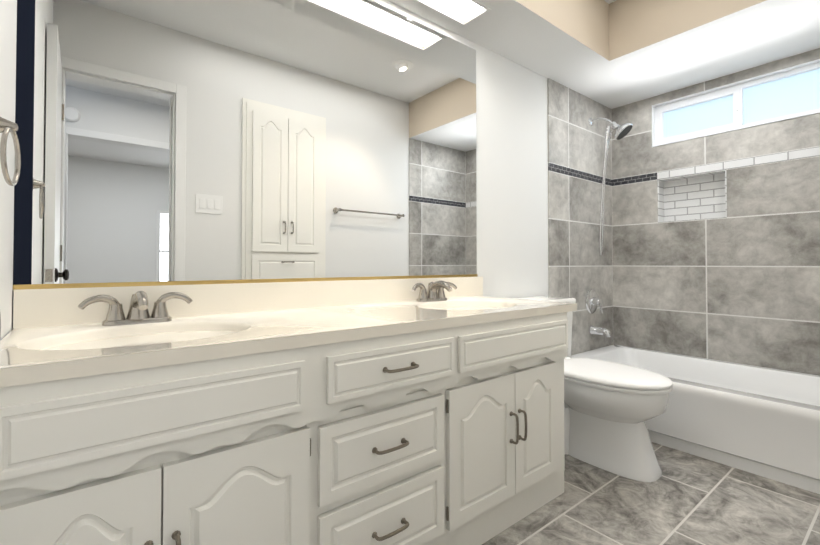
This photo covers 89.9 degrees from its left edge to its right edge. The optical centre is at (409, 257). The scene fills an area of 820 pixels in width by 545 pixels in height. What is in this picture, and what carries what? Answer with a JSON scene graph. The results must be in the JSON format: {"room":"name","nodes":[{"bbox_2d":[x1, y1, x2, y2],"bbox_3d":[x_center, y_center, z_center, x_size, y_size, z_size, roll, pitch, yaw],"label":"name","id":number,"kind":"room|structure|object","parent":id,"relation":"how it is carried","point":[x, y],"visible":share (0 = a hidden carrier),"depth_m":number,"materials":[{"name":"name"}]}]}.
{"room":"bathroom","nodes":[
{"label":"bathroom","id":0,"kind":"room"},
{"bbox_2d":[0,0,16,340],"bbox_3d":[-0.561,-0.334,0.388,0.120,2.560,1.640,1,-1,-39],"label":"wall","id":1,"kind":"structure","parent":0,"point":[8,21],"depth_m":0.96,"materials":[{"name":"white paint"}]},
{"bbox_2d":[0,117,20,185],"bbox_3d":[-0.775,-0.209,0.783,0.040,0.140,0.112,1,-1,-39],"label":"towel ring","id":2,"kind":"object","parent":1,"relation":"attached to","point":[7,126],"visible":1,"depth_m":0.78,"materials":[{"name":"silver metal"}]},
{"bbox_2d":[13,0,548,297],"bbox_3d":[0.208,-0.307,2.127,3.490,2.560,0.120,1,-1,-39],"label":"wall","id":3,"kind":"structure","parent":0,"point":[512,167],"depth_m":2.34,"materials":[{"name":"white paint"}]},
{"bbox_2d":[13,0,477,289],"bbox_3d":[-0.336,-0.510,1.613,1.755,1.201,0.010,1,-1,-39],"label":"mirror","id":4,"kind":"object","parent":3,"relation":"attached to","point":[176,142],"visible":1,"depth_m":1.41,"materials":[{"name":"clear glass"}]},
{"bbox_2d":[547,78,611,178],"bbox_3d":[1.194,-0.859,2.839,0.830,0.534,0.008,1,-1,-39],"label":"wall tile","id":5,"kind":"structure","parent":3,"relation":"attached to","point":[576,140],"depth_m":2.78,"materials":[{"name":"grey stone-look ceramic tile"},{"name":"light grout"},{"name":"dark mosaic tile"}]},
{"bbox_2d":[548,163,611,185],"bbox_3d":[1.194,-0.567,2.834,0.830,0.050,0.008,1,-1,-39],"label":"tile band","id":6,"kind":"object","parent":3,"relation":"attached to","point":[572,172],"visible":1,"depth_m":2.78,"materials":[{"name":"tile"}]},
{"bbox_2d":[548,171,612,354],"bbox_3d":[1.194,0.071,2.825,0.830,1.226,0.008,1,-1,-39],"label":"wall tile","id":7,"kind":"structure","parent":3,"relation":"attached to","point":[579,266],"depth_m":2.80,"materials":[{"name":"grey stone-look ceramic tile"},{"name":"light grout"}]},
{"bbox_2d":[585,117,632,336],"bbox_3d":[1.360,-0.225,2.782,0.172,1.533,0.275,1,-1,-39],"label":"fittings","id":8,"kind":"object","parent":7,"relation":"attached to","point":[593,301],"visible":1,"depth_m":2.81,"materials":[{"name":"silver metal"}]},
{"bbox_2d":[389,0,660,108],"bbox_3d":[0.354,-1.305,1.958,3.250,0.330,0.350,1,-1,-39],"label":"ceiling","id":9,"kind":"structure","parent":0,"point":[565,43],"depth_m":2.21,"materials":[{"name":"white paint"}]},
{"bbox_2d":[414,0,490,25],"bbox_3d":[-0.169,-1.154,1.561,1.244,0.024,0.169,1,-1,-39],"label":"ceiling light panel","id":10,"kind":"object","parent":9,"relation":"attached to","point":[463,9],"visible":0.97,"depth_m":1.89,"materials":[{"name":"white paint"}]},
{"bbox_2d":[482,442,819,544],"bbox_3d":[0.700,1.013,1.488,3.490,0.100,1.700,1,-1,-39],"label":"floor","id":11,"kind":"structure","parent":0,"point":[685,498],"depth_m":1.57,"materials":[{"name":"grey tile"}]},
{"bbox_2d":[0,300,576,544],"bbox_3d":[-0.173,0.589,1.350,1.698,0.746,0.594,1,-1,-39],"label":"bathroom vanity","id":12,"kind":"object","parent":11,"relation":"on","point":[418,411],"depth_m":0.98,"materials":[{"name":"white paint"}]},
{"bbox_2d":[0,276,576,387],"bbox_3d":[-0.153,0.204,1.397,1.780,0.234,0.554,1,-1,-39],"label":"countertop","id":13,"kind":"structure","parent":12,"relation":"on","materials":[{"name":"white stone"}]},
{"bbox_2d":[78,291,192,325],"bbox_3d":[-0.736,0.136,1.121,0.267,0.092,0.155,1,-1,-39],"label":"faucet","id":14,"kind":"object","parent":13,"relation":"on","point":[138,314],"depth_m":1.13,"materials":[{"name":"silver metal"}]},
{"bbox_2d":[412,281,456,301],"bbox_3d":[0.129,0.147,1.810,0.267,0.092,0.155,1,-1,-39],"label":"faucet","id":15,"kind":"object","parent":13,"relation":"on","point":[435,291],"depth_m":1.81,"materials":[{"name":"silver metal"}]},
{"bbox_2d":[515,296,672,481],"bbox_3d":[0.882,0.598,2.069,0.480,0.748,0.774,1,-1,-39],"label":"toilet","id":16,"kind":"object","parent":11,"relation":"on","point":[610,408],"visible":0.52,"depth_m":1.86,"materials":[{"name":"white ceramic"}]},
{"bbox_2d":[571,345,819,493],"bbox_3d":[1.689,0.805,2.242,0.764,0.340,1.500,1,-1,-39],"label":"bathtub","id":17,"kind":"object","parent":11,"relation":"on","point":[761,421],"visible":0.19,"depth_m":1.97,"materials":[{"name":"white ceramic"}]},
{"bbox_3d":[2.043,-0.301,2.541,0.120,2.560,1.760,1,-1,-39],"label":"wall","id":18,"kind":"structure","parent":0,"visible":0},
{"bbox_2d":[612,172,656,185],"bbox_3d":[1.618,-0.565,2.973,0.008,0.050,0.320,1,-1,-39],"label":"tile band","id":19,"kind":"object","parent":18,"relation":"attached to","point":[636,179],"visible":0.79,"depth_m":2.96,"materials":[{"name":"black tile"}]},
{"bbox_2d":[657,170,726,222],"bbox_3d":[1.875,-0.394,2.722,0.098,0.300,0.390,1,-1,-39],"label":"tile","id":20,"kind":"structure","parent":18,"relation":"attached to","point":[700,196],"depth_m":2.75,"materials":[{"name":"white tile"}]},
{"bbox_2d":[611,48,819,178],"bbox_3d":[1.993,-0.864,2.509,0.008,0.534,1.520,1,-1,-39],"label":"wall tile","id":21,"kind":"structure","parent":18,"relation":"attached to","point":[635,152],"depth_m":2.63,"materials":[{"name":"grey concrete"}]},
{"bbox_2d":[612,156,819,375],"bbox_3d":[1.993,0.066,2.495,0.008,1.226,1.520,1,-1,-39],"label":"wall tile","id":22,"kind":"structure","parent":18,"relation":"attached to","point":[740,283],"depth_m":2.51,"materials":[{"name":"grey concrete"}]},
{"bbox_2d":[652,59,819,146],"bbox_3d":[2.027,-0.927,2.538,0.095,0.300,0.951,1,-1,-39],"label":"window","id":23,"kind":"structure","parent":18,"relation":"in","point":[792,92],"depth_m":2.53,"materials":[{"name":"glass"}]},
{"bbox_2d":[657,146,819,179],"bbox_3d":[2.091,-0.574,2.379,0.008,0.050,1.200,1,-1,-39],"label":"tile band","id":24,"kind":"object","parent":18,"relation":"attached to","point":[782,156],"visible":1,"depth_m":2.47,"materials":[{"name":"white tile"}]},
{"bbox_3d":[1.465,-1.561,-0.715,5.290,0.100,6.160,1,-1,-39],"label":"ceiling","id":25,"kind":"structure","parent":0,"visible":0},
{"bbox_2d":[609,0,819,93],"bbox_3d":[1.806,-1.302,2.143,0.750,0.330,1.170,1,-1,-39],"label":"ceiling soffit","id":26,"kind":"structure","parent":25,"relation":"attached to","point":[662,46],"depth_m":2.20,"materials":[{"name":"white paint"}]}
]}

